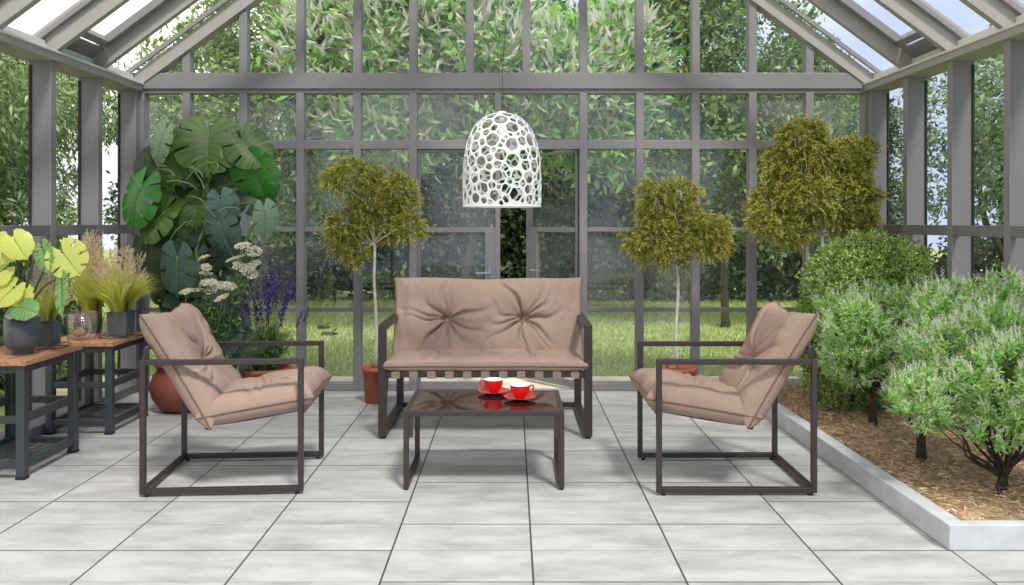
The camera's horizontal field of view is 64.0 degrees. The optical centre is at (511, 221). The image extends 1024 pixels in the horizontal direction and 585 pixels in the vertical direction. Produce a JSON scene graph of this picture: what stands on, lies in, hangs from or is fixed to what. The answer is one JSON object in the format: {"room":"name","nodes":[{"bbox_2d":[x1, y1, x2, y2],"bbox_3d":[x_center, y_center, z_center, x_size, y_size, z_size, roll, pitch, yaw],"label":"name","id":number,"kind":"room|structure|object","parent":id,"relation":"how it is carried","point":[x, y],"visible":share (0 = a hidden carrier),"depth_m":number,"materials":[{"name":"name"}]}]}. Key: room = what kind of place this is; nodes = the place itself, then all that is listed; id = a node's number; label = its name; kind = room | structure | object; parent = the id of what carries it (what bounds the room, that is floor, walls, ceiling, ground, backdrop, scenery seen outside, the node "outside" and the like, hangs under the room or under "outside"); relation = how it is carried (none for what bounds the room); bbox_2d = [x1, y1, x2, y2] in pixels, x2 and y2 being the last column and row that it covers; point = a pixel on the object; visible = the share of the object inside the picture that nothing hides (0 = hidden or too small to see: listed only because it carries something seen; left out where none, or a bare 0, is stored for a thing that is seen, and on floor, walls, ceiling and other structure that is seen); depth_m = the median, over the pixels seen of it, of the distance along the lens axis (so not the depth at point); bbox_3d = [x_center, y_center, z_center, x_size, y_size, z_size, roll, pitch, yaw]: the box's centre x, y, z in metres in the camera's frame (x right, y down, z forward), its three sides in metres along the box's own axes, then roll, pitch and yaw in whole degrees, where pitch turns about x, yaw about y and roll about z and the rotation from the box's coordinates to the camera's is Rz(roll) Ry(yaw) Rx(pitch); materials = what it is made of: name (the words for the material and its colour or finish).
{"room":"sunroom","nodes":[
{"label":"sunroom","id":0,"kind":"room"},
{"bbox_2d":[0,26,143,452],"bbox_3d":[-2.729,0.079,3.929,0.202,2.262,3.882,0,0,0],"label":"wall","id":1,"kind":"structure","parent":0,"point":[44,61],"depth_m":5.25,"materials":[{"name":"grey metal"}]},
{"bbox_2d":[131,0,875,390],"bbox_3d":[-0.060,-0.889,5.910,5.512,4.197,0.120,0,0,0],"label":"wall","id":2,"kind":"structure","parent":0,"point":[156,81],"depth_m":5.87,"materials":[{"name":"grey metal"}]},
{"bbox_2d":[417,150,499,388],"bbox_3d":[-0.383,0.340,5.887,0.596,1.717,0.087,0,0,0],"label":"door","id":3,"kind":"structure","parent":2,"relation":"in","point":[492,235],"depth_m":5.89,"materials":[{"name":"grey metal"}]},
{"bbox_2d":[526,150,578,387],"bbox_3d":[0.286,0.340,6.088,0.087,1.717,0.530,0,0,-43],"label":"door","id":4,"kind":"structure","parent":2,"relation":"in","point":[532,233],"depth_m":6.17,"materials":[{"name":"grey metal"}]},
{"bbox_2d":[0,388,1023,584],"bbox_3d":[-0.050,1.270,2.685,5.500,0.120,6.570,0,0,0],"label":"floor","id":5,"kind":"structure","parent":0,"point":[483,503],"depth_m":3.39,"materials":[{"name":"tile"}]},
{"bbox_2d":[0,344,81,479],"bbox_3d":[-2.470,0.929,4.085,0.394,0.562,0.514,0,0,0],"label":"side table","id":6,"kind":"object","parent":5,"relation":"on","point":[16,400],"visible":0.98,"depth_m":4.11,"materials":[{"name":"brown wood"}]},
{"bbox_2d":[0,441,59,460],"bbox_3d":[-2.470,1.145,4.085,0.328,0.009,0.448,0,0,0],"label":"wire shelf","id":7,"kind":"object","parent":6,"relation":"attached to","point":[53,449],"depth_m":4.10,"materials":[{"name":"grey metal"}]},
{"bbox_2d":[0,229,88,355],"bbox_3d":[-2.298,0.340,3.972,0.541,0.616,0.187,0,0,19],"label":"leaf plant","id":8,"kind":"object","parent":6,"relation":"on","point":[21,325],"visible":1,"depth_m":3.96,"materials":[{"name":"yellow plant"}]},
{"bbox_2d":[25,257,79,349],"bbox_3d":[-2.392,0.403,4.221,0.330,0.490,0.329,0,0,-44],"label":"ornamental grass","id":9,"kind":"object","parent":6,"relation":"on","point":[51,327],"depth_m":4.18,"materials":[{"name":"plant"}]},
{"bbox_2d":[38,319,61,345],"bbox_3d":[-2.393,0.568,4.220,0.100,0.125,0.100,0,0,0],"label":"pot","id":10,"kind":"object","parent":9,"relation":"on","point":[50,328],"depth_m":4.18,"materials":[{"name":"stone"}]},
{"bbox_2d":[45,331,147,434],"bbox_3d":[-2.465,0.946,4.895,0.404,0.528,0.494,0,0,0],"label":"side table","id":11,"kind":"object","parent":5,"relation":"on","point":[107,414],"visible":0.73,"depth_m":4.73,"materials":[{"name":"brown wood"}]},
{"bbox_2d":[67,228,119,333],"bbox_3d":[-2.577,0.358,5.022,0.427,0.648,0.436,0,0,28],"label":"ornamental grass","id":12,"kind":"object","parent":11,"relation":"on","point":[91,307],"depth_m":4.99,"materials":[{"name":"green plant"}]},
{"bbox_2d":[82,313,101,333],"bbox_3d":[-2.576,0.622,5.030,0.110,0.120,0.110,0,0,0],"label":"pot","id":13,"kind":"object","parent":12,"relation":"on","point":[91,322],"depth_m":4.99,"materials":[{"name":"grey ceramic"}]},
{"bbox_2d":[61,406,133,418],"bbox_3d":[-2.465,1.145,4.895,0.338,0.009,0.428,0,0,0],"label":"wire shelf","id":14,"kind":"object","parent":11,"relation":"attached to","point":[85,412],"depth_m":4.89,"materials":[{"name":"grey metal"}]},
{"bbox_2d":[81,240,159,338],"bbox_3d":[-2.319,0.391,4.858,0.480,0.583,0.476,0,0,6],"label":"ornamental grass","id":15,"kind":"object","parent":11,"relation":"on","point":[118,292],"depth_m":4.81,"materials":[{"name":"plant"}]},
{"bbox_2d":[106,310,134,334],"bbox_3d":[-2.317,0.597,4.860,0.116,0.135,0.116,0,0,0],"label":"pot","id":16,"kind":"object","parent":15,"relation":"on","point":[119,322],"depth_m":4.81,"materials":[{"name":"stone"}]},
{"bbox_3d":[-2.507,0.603,4.780,0.175,0.157,0.175,0,0,0],"label":"glass vase","id":17,"kind":"object","parent":11,"relation":"on","visible":0},
{"bbox_2d":[73,326,85,336],"bbox_3d":[-2.519,0.639,4.775,0.072,0.066,0.072,0,0,0],"label":"bulb","id":18,"kind":"object","parent":17,"relation":"in","point":[79,332],"visible":1,"depth_m":4.75,"materials":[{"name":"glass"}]},
{"bbox_2d":[122,117,280,413],"bbox_3d":[-1.999,0.267,5.254,1.076,1.886,0.489,0,0,3],"label":"plant","id":19,"kind":"object","parent":5,"relation":"on","point":[201,180],"visible":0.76,"depth_m":5.19,"materials":[{"name":"plant"}]},
{"bbox_2d":[179,241,261,358],"bbox_3d":[-1.766,0.663,5.033,0.532,1.093,0.320,0,0,4],"label":"plant","id":20,"kind":"object","parent":5,"relation":"on","point":[225,285],"visible":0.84,"depth_m":4.97,"materials":[{"name":"plant"}]},
{"bbox_2d":[139,303,331,496],"bbox_3d":[-1.287,0.808,3.904,0.776,0.804,0.566,0,0,-4],"label":"lounge chair","id":21,"kind":"object","parent":5,"relation":"on","point":[207,383],"visible":1,"depth_m":3.67,"materials":[{"name":"beige fabric"}]},
{"bbox_2d":[139,303,241,428],"bbox_3d":[-1.495,0.663,3.891,0.360,0.513,0.535,0,0,-4],"label":"cushion","id":22,"kind":"object","parent":21,"relation":"on","point":[182,342],"depth_m":3.66,"materials":[{"name":"beige fabric"}]},
{"bbox_2d":[196,366,330,424],"bbox_3d":[-1.162,0.820,3.912,0.519,0.205,0.525,0,0,-4],"label":"seat cushion","id":23,"kind":"object","parent":21,"relation":"on","point":[223,397],"depth_m":3.68,"materials":[{"name":"beige fabric"}]},
{"bbox_2d":[233,254,309,378],"bbox_3d":[-1.600,0.710,5.356,0.528,1.000,0.538,0,0,39],"label":"plant","id":24,"kind":"object","parent":5,"relation":"on","point":[269,334],"visible":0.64,"depth_m":5.32,"materials":[{"name":"plant"}]},
{"bbox_2d":[315,154,432,403],"bbox_3d":[-0.926,0.378,5.509,0.776,1.664,0.520,0,0,-11],"label":"topiary tree","id":25,"kind":"object","parent":5,"relation":"on","point":[386,200],"visible":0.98,"depth_m":5.46,"materials":[{"name":"green plant"}]},
{"bbox_2d":[403,390,563,489],"bbox_3d":[-0.127,1.031,3.925,0.726,0.358,0.460,0,0,0],"label":"coffee table","id":26,"kind":"object","parent":5,"relation":"on","point":[422,402],"visible":1,"depth_m":3.80,"materials":[{"name":"brown metal"}]},
{"bbox_2d":[477,387,509,394],"bbox_3d":[-0.092,0.844,4.081,0.161,0.018,0.161,0,0,0],"label":"saucer","id":27,"kind":"object","parent":26,"relation":"on","point":[503,389],"visible":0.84,"depth_m":4.08,"materials":[{"name":"red ceramic"}]},
{"bbox_2d":[479,377,502,392],"bbox_3d":[-0.095,0.814,4.084,0.095,0.065,0.104,0,0,-45],"label":"coffee cup","id":28,"kind":"object","parent":27,"relation":"on","point":[492,384],"visible":1,"depth_m":4.05,"materials":[{"name":"red ceramic"}]},
{"bbox_2d":[503,393,536,400],"bbox_3d":[0.038,0.844,3.943,0.161,0.018,0.161,0,0,0],"label":"saucer","id":29,"kind":"object","parent":26,"relation":"on","point":[508,395],"visible":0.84,"depth_m":3.95,"materials":[{"name":"red ceramic"}]},
{"bbox_2d":[510,383,533,398],"bbox_3d":[0.042,0.814,3.941,0.104,0.065,0.095,0,0,26],"label":"coffee cup","id":30,"kind":"object","parent":29,"relation":"on","point":[519,390],"visible":1,"depth_m":3.91,"materials":[{"name":"red ceramic"}]},
{"bbox_2d":[378,277,591,438],"bbox_3d":[-0.149,0.779,4.934,1.194,0.862,0.773,0,0,0],"label":"garden bench","id":31,"kind":"object","parent":5,"relation":"on","point":[447,328],"visible":1,"depth_m":5.01,"materials":[{"name":"beige fabric"}]},
{"bbox_2d":[383,348,587,370],"bbox_3d":[-0.146,0.804,4.840,1.140,0.094,0.578,0,0,0],"label":"seat cushion","id":32,"kind":"object","parent":31,"relation":"on","point":[402,359],"depth_m":4.58,"materials":[{"name":"beige fabric"}]},
{"bbox_2d":[392,277,583,357],"bbox_3d":[-0.149,0.608,5.099,1.185,0.520,0.264,0,0,0],"label":"cushion","id":33,"kind":"object","parent":31,"relation":"on","point":[527,314],"depth_m":5.06,"materials":[{"name":"beige fabric"}]},
{"bbox_2d":[616,175,739,375],"bbox_3d":[1.104,0.448,5.449,0.835,1.523,0.484,0,0,7],"label":"topiary tree","id":34,"kind":"object","parent":5,"relation":"on","point":[674,210],"visible":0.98,"depth_m":5.38,"materials":[{"name":"green plant"}]},
{"bbox_2d":[629,302,817,495],"bbox_3d":[0.981,0.808,3.903,0.776,0.804,0.566,0,0,0],"label":"lounge chair","id":35,"kind":"object","parent":5,"relation":"on","point":[750,383],"visible":1,"depth_m":3.67,"materials":[{"name":"beige fabric"}]},
{"bbox_2d":[630,368,762,424],"bbox_3d":[0.856,0.820,3.903,0.519,0.205,0.525,0,0,0],"label":"seat cushion","id":36,"kind":"object","parent":35,"relation":"on","point":[736,398],"depth_m":3.67,"materials":[{"name":"beige fabric"}]},
{"bbox_2d":[719,302,816,428],"bbox_3d":[1.189,0.663,3.903,0.360,0.513,0.535,0,0,0],"label":"cushion","id":37,"kind":"object","parent":35,"relation":"on","point":[775,343],"depth_m":3.67,"materials":[{"name":"beige fabric"}]},
{"bbox_2d":[765,378,1023,549],"bbox_3d":[2.053,1.161,4.441,0.985,0.095,2.853,0,0,0],"label":"kerb","id":38,"kind":"object","parent":5,"relation":"on","point":[953,533],"visible":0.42,"depth_m":3.34,"materials":[{"name":"concrete"}]},
{"bbox_2d":[778,386,1023,519],"bbox_3d":[2.081,1.154,4.438,0.917,0.043,2.765,0,0,0],"label":"planting bed","id":39,"kind":"object","parent":38,"relation":"in","point":[987,511],"visible":0.21,"depth_m":3.87,"materials":[{"name":"brown soil"}]},
{"bbox_2d":[739,112,889,393],"bbox_3d":[2.005,0.222,5.384,1.039,1.880,0.523,0,0,-5],"label":"topiary tree","id":40,"kind":"object","parent":39,"relation":"on","point":[828,171],"visible":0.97,"depth_m":5.32,"materials":[{"name":"green plant"}]},
{"bbox_2d":[794,228,935,414],"bbox_3d":[2.170,0.599,5.052,0.856,1.130,0.840,0,0,34],"label":"round bush","id":41,"kind":"object","parent":39,"relation":"on","point":[876,259],"visible":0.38,"depth_m":4.93,"materials":[{"name":"green plant"}]},
{"bbox_2d":[808,275,947,425],"bbox_3d":[2.049,0.738,4.647,0.817,0.868,0.602,0,0,-16],"label":"flowering shrub","id":42,"kind":"object","parent":39,"relation":"on","point":[862,353],"visible":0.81,"depth_m":4.54,"materials":[{"name":"green plant"}]},
{"bbox_2d":[778,381,1023,520],"bbox_3d":[2.095,1.145,4.437,0.900,0.070,2.808,0,0,0],"label":"mulch","id":43,"kind":"object","parent":39,"relation":"on","point":[793,390],"visible":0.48,"depth_m":4.01,"materials":[{"name":"brown wood"}]},
{"bbox_2d":[877,262,1023,463],"bbox_3d":[2.128,0.681,3.938,0.749,0.985,0.620,0,0,-12],"label":"flowering shrub","id":44,"kind":"object","parent":39,"relation":"on","point":[938,306],"visible":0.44,"depth_m":3.88,"materials":[{"name":"green plant"}]},
{"bbox_2d":[888,292,1023,494],"bbox_3d":[2.049,0.738,3.474,0.839,0.875,0.655,0,0,26],"label":"flowering shrub","id":45,"kind":"object","parent":39,"relation":"on","point":[988,349],"visible":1,"depth_m":3.43,"materials":[{"name":"green plant"}]},
{"bbox_2d":[0,0,1023,68],"bbox_3d":[-0.060,-2.009,3.954,5.491,2.105,3.952,0,0,0],"label":"ceiling","id":46,"kind":"structure","parent":0,"point":[998,14],"depth_m":4.75,"materials":[{"name":"glass"}]},
{"bbox_2d":[35,0,94,38],"bbox_3d":[-1.457,-2.015,4.495,2.678,1.977,0.550,0,0,0],"label":"window","id":47,"kind":"structure","parent":46,"relation":"attached to","point":[84,3],"depth_m":4.72,"materials":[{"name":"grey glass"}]},
{"bbox_2d":[66,0,170,57],"bbox_3d":[-1.454,-2.013,5.040,2.684,1.990,0.540,0,0,0],"label":"window","id":48,"kind":"structure","parent":46,"relation":"attached to","point":[81,46],"depth_m":5.23,"materials":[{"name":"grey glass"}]},
{"bbox_2d":[125,0,229,73],"bbox_3d":[-1.457,-2.015,5.590,2.678,1.977,0.560,0,0,0],"label":"window","id":49,"kind":"structure","parent":46,"relation":"attached to","point":[221,3],"depth_m":5.82,"materials":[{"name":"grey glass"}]},
{"bbox_2d":[462,0,541,207],"bbox_3d":[-0.052,-1.459,4.300,0.416,2.764,0.416,0,0,8],"label":"pendant lamp","id":50,"kind":"object","parent":46,"relation":"hanging from","point":[501,133],"visible":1,"depth_m":4.19,"materials":[{"name":"white ceramic"}]},
{"bbox_2d":[499,116,504,123],"bbox_3d":[-0.052,-0.537,4.300,0.036,0.050,0.036,0,0,0],"label":"socket","id":51,"kind":"object","parent":50,"relation":"attached to","point":[501,119],"depth_m":4.28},
{"bbox_2d":[777,0,881,73],"bbox_3d":[1.337,-2.015,5.590,2.678,1.977,0.560,0,0,0],"label":"window","id":52,"kind":"structure","parent":46,"relation":"attached to","point":[788,5],"depth_m":5.82,"materials":[{"name":"clear glass"}]},
{"bbox_2d":[835,0,937,57],"bbox_3d":[1.334,-2.013,5.040,2.684,1.990,0.540,0,0,0],"label":"window","id":53,"kind":"structure","parent":46,"relation":"attached to","point":[920,47],"depth_m":5.23,"materials":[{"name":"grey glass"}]},
{"bbox_2d":[909,0,966,38],"bbox_3d":[1.337,-2.015,4.495,2.678,1.977,0.550,0,0,0],"label":"window","id":54,"kind":"structure","parent":46,"relation":"attached to","point":[918,3],"depth_m":4.72,"materials":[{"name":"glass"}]},
{"bbox_2d":[1000,0,1023,14],"bbox_3d":[1.337,-2.015,3.945,2.678,1.977,0.550,0,0,0],"label":"window","id":55,"kind":"structure","parent":46,"relation":"attached to","point":[1014,6],"depth_m":4.17,"materials":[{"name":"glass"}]},
{"bbox_2d":[863,14,1023,452],"bbox_3d":[2.609,0.079,3.929,0.202,2.262,3.882,0,0,0],"label":"wall","id":56,"kind":"structure","parent":0,"point":[960,230],"depth_m":4.75,"materials":[{"name":"grey metal"}]},
{"label":"outside","id":57,"kind":"structure","parent":0,"visible":0},
{"bbox_2d":[56,376,801,394],"bbox_3d":[0.000,1.281,6.235,6.800,0.118,0.530,0,0,0],"label":"garden path","id":58,"kind":"structure","parent":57,"point":[506,382],"depth_m":6.32,"materials":[{"name":"grey stone"}]},
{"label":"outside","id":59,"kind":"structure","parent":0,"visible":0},
{"bbox_2d":[0,249,999,431],"bbox_3d":[0.000,1.425,15.000,52.000,0.170,50.000,0,0,0],"label":"ground","id":60,"kind":"structure","parent":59,"point":[2,394],"depth_m":6.76,"materials":[{"name":"soil"}]},
{"bbox_2d":[0,53,77,281],"bbox_3d":[-4.039,-0.150,6.166,1.508,2.928,1.681,0,0,-18],"label":"willow tree","id":61,"kind":"object","parent":60,"relation":"on","point":[17,142],"visible":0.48,"depth_m":6.22,"materials":[{"name":"green plant"}]},
{"bbox_2d":[0,263,77,407],"bbox_3d":[-4.537,0.731,5.810,2.390,1.698,2.536,0,0,7],"label":"bush","id":62,"kind":"object","parent":60,"relation":"on","point":[67,310],"visible":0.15,"depth_m":6.49,"materials":[{"name":"green plant"}]},
{"bbox_2d":[5,260,104,330],"bbox_3d":[-5.916,0.696,9.028,2.393,1.590,2.544,0,0,6],"label":"bush","id":63,"kind":"object","parent":60,"relation":"on","point":[71,297],"visible":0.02,"depth_m":9.38,"materials":[{"name":"green plant"}]},
{"bbox_2d":[0,53,168,345],"bbox_3d":[-4.789,-0.234,7.958,2.594,3.111,1.999,0,0,-10],"label":"willow tree","id":64,"kind":"object","parent":60,"relation":"on","point":[111,130],"visible":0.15,"depth_m":7.91,"materials":[{"name":"green plant"}]},
{"bbox_2d":[927,221,1001,300],"bbox_3d":[5.312,0.736,9.245,2.371,1.629,2.802,0,0,25],"label":"bush","id":65,"kind":"object","parent":60,"relation":"on","point":[983,249],"visible":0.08,"depth_m":8.92,"materials":[{"name":"green plant"}]},
{"bbox_2d":[932,52,1003,237],"bbox_3d":[3.963,-0.241,6.001,1.759,3.108,1.495,0,0,0],"label":"tree","id":66,"kind":"object","parent":60,"relation":"on","point":[985,137],"visible":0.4,"depth_m":6.00,"materials":[{"name":"green plant"}]},
{"bbox_2d":[939,258,1003,371],"bbox_3d":[4.467,0.709,6.025,2.413,1.587,2.520,0,0,0],"label":"bush","id":67,"kind":"object","parent":60,"relation":"on","point":[977,267],"visible":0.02,"depth_m":6.56,"materials":[{"name":"green plant"}]},
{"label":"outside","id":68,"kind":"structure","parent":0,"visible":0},
{"bbox_2d":[0,258,1001,379],"bbox_3d":[0.000,1.266,17.500,32.000,0.030,22.000,0,0,0],"label":"ground","id":69,"kind":"structure","parent":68,"point":[345,293],"depth_m":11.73,"materials":[{"name":"plant"}]},
{"bbox_2d":[102,95,326,240],"bbox_3d":[-5.779,-0.851,16.516,4.954,4.259,2.941,0,0,4],"label":"tree","id":70,"kind":"object","parent":69,"relation":"on","point":[109,220],"visible":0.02,"depth_m":16.16,"materials":[{"name":"green plant"}]},
{"bbox_2d":[133,0,352,319],"bbox_3d":[-2.879,-1.215,9.337,3.209,4.970,1.985,0,0,0],"label":"leafy tree","id":71,"kind":"object","parent":69,"relation":"on","point":[214,107],"visible":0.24,"depth_m":9.02,"materials":[{"name":"green plant"}]},
{"bbox_2d":[317,322,331,328],"bbox_3d":[-2.152,1.193,9.438,0.181,0.080,0.141,0,0,0],"label":"fallen branch","id":72,"kind":"object","parent":69,"relation":"on","point":[318,326],"visible":0.99,"depth_m":9.40,"materials":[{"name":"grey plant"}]},
{"bbox_2d":[322,328,338,335],"bbox_3d":[-1.963,1.193,8.892,0.195,0.079,0.141,0,0,0],"label":"fallen branch","id":73,"kind":"object","parent":69,"relation":"on","point":[326,333],"visible":0.99,"depth_m":8.85,"materials":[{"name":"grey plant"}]},
{"bbox_2d":[309,54,485,200],"bbox_3d":[-2.791,-1.692,19.131,4.995,5.937,2.803,0,0,-6],"label":"tree","id":74,"kind":"object","parent":69,"relation":"on","point":[428,181],"visible":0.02,"depth_m":18.74,"materials":[{"name":"green plant"}]},
{"bbox_2d":[235,0,703,278],"bbox_3d":[-0.451,-1.346,8.839,4.994,5.231,2.353,0,0,5],"label":"flowering tree","id":75,"kind":"object","parent":69,"relation":"on","point":[554,40],"visible":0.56,"depth_m":8.44,"materials":[{"name":"green plant"}]},
{"bbox_2d":[111,163,902,302],"bbox_3d":[0.007,0.190,13.242,12.260,2.243,3.015,0,0,0],"label":"hedge","id":76,"kind":"object","parent":69,"relation":"on","point":[444,253],"visible":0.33,"depth_m":12.76,"materials":[{"name":"green plant"}]},
{"bbox_2d":[431,0,658,276],"bbox_3d":[0.590,-1.709,16.246,5.056,5.970,2.882,0,0,-4],"label":"tree","id":77,"kind":"object","parent":69,"relation":"on","point":[444,185],"visible":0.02,"depth_m":16.11,"materials":[{"name":"green plant"}]},
{"bbox_2d":[607,62,724,217],"bbox_3d":[4.067,-1.282,19.037,5.008,5.099,2.999,0,0,-5],"label":"tree","id":78,"kind":"object","parent":69,"relation":"on","point":[663,165],"visible":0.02,"depth_m":18.56,"materials":[{"name":"green plant"}]},
{"bbox_2d":[617,0,867,329],"bbox_3d":[2.688,-1.228,9.545,3.434,4.988,1.797,0,0,-3],"label":"leafy tree","id":79,"kind":"object","parent":69,"relation":"on","point":[714,20],"visible":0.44,"depth_m":9.15,"materials":[{"name":"green plant"}]},
{"bbox_2d":[700,64,902,248],"bbox_3d":[5.999,-0.980,16.707,5.000,4.506,2.898,0,0,-4],"label":"tree","id":80,"kind":"object","parent":69,"relation":"on","point":[894,117],"visible":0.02,"depth_m":16.41,"materials":[{"name":"green plant"}]},
{"bbox_2d":[891,3,1023,283],"bbox_3d":[4.551,-0.408,7.693,2.155,3.448,1.885,0,0,0],"label":"tree","id":81,"kind":"object","parent":69,"relation":"on","point":[999,245],"visible":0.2,"depth_m":7.67,"materials":[{"name":"green plant"}]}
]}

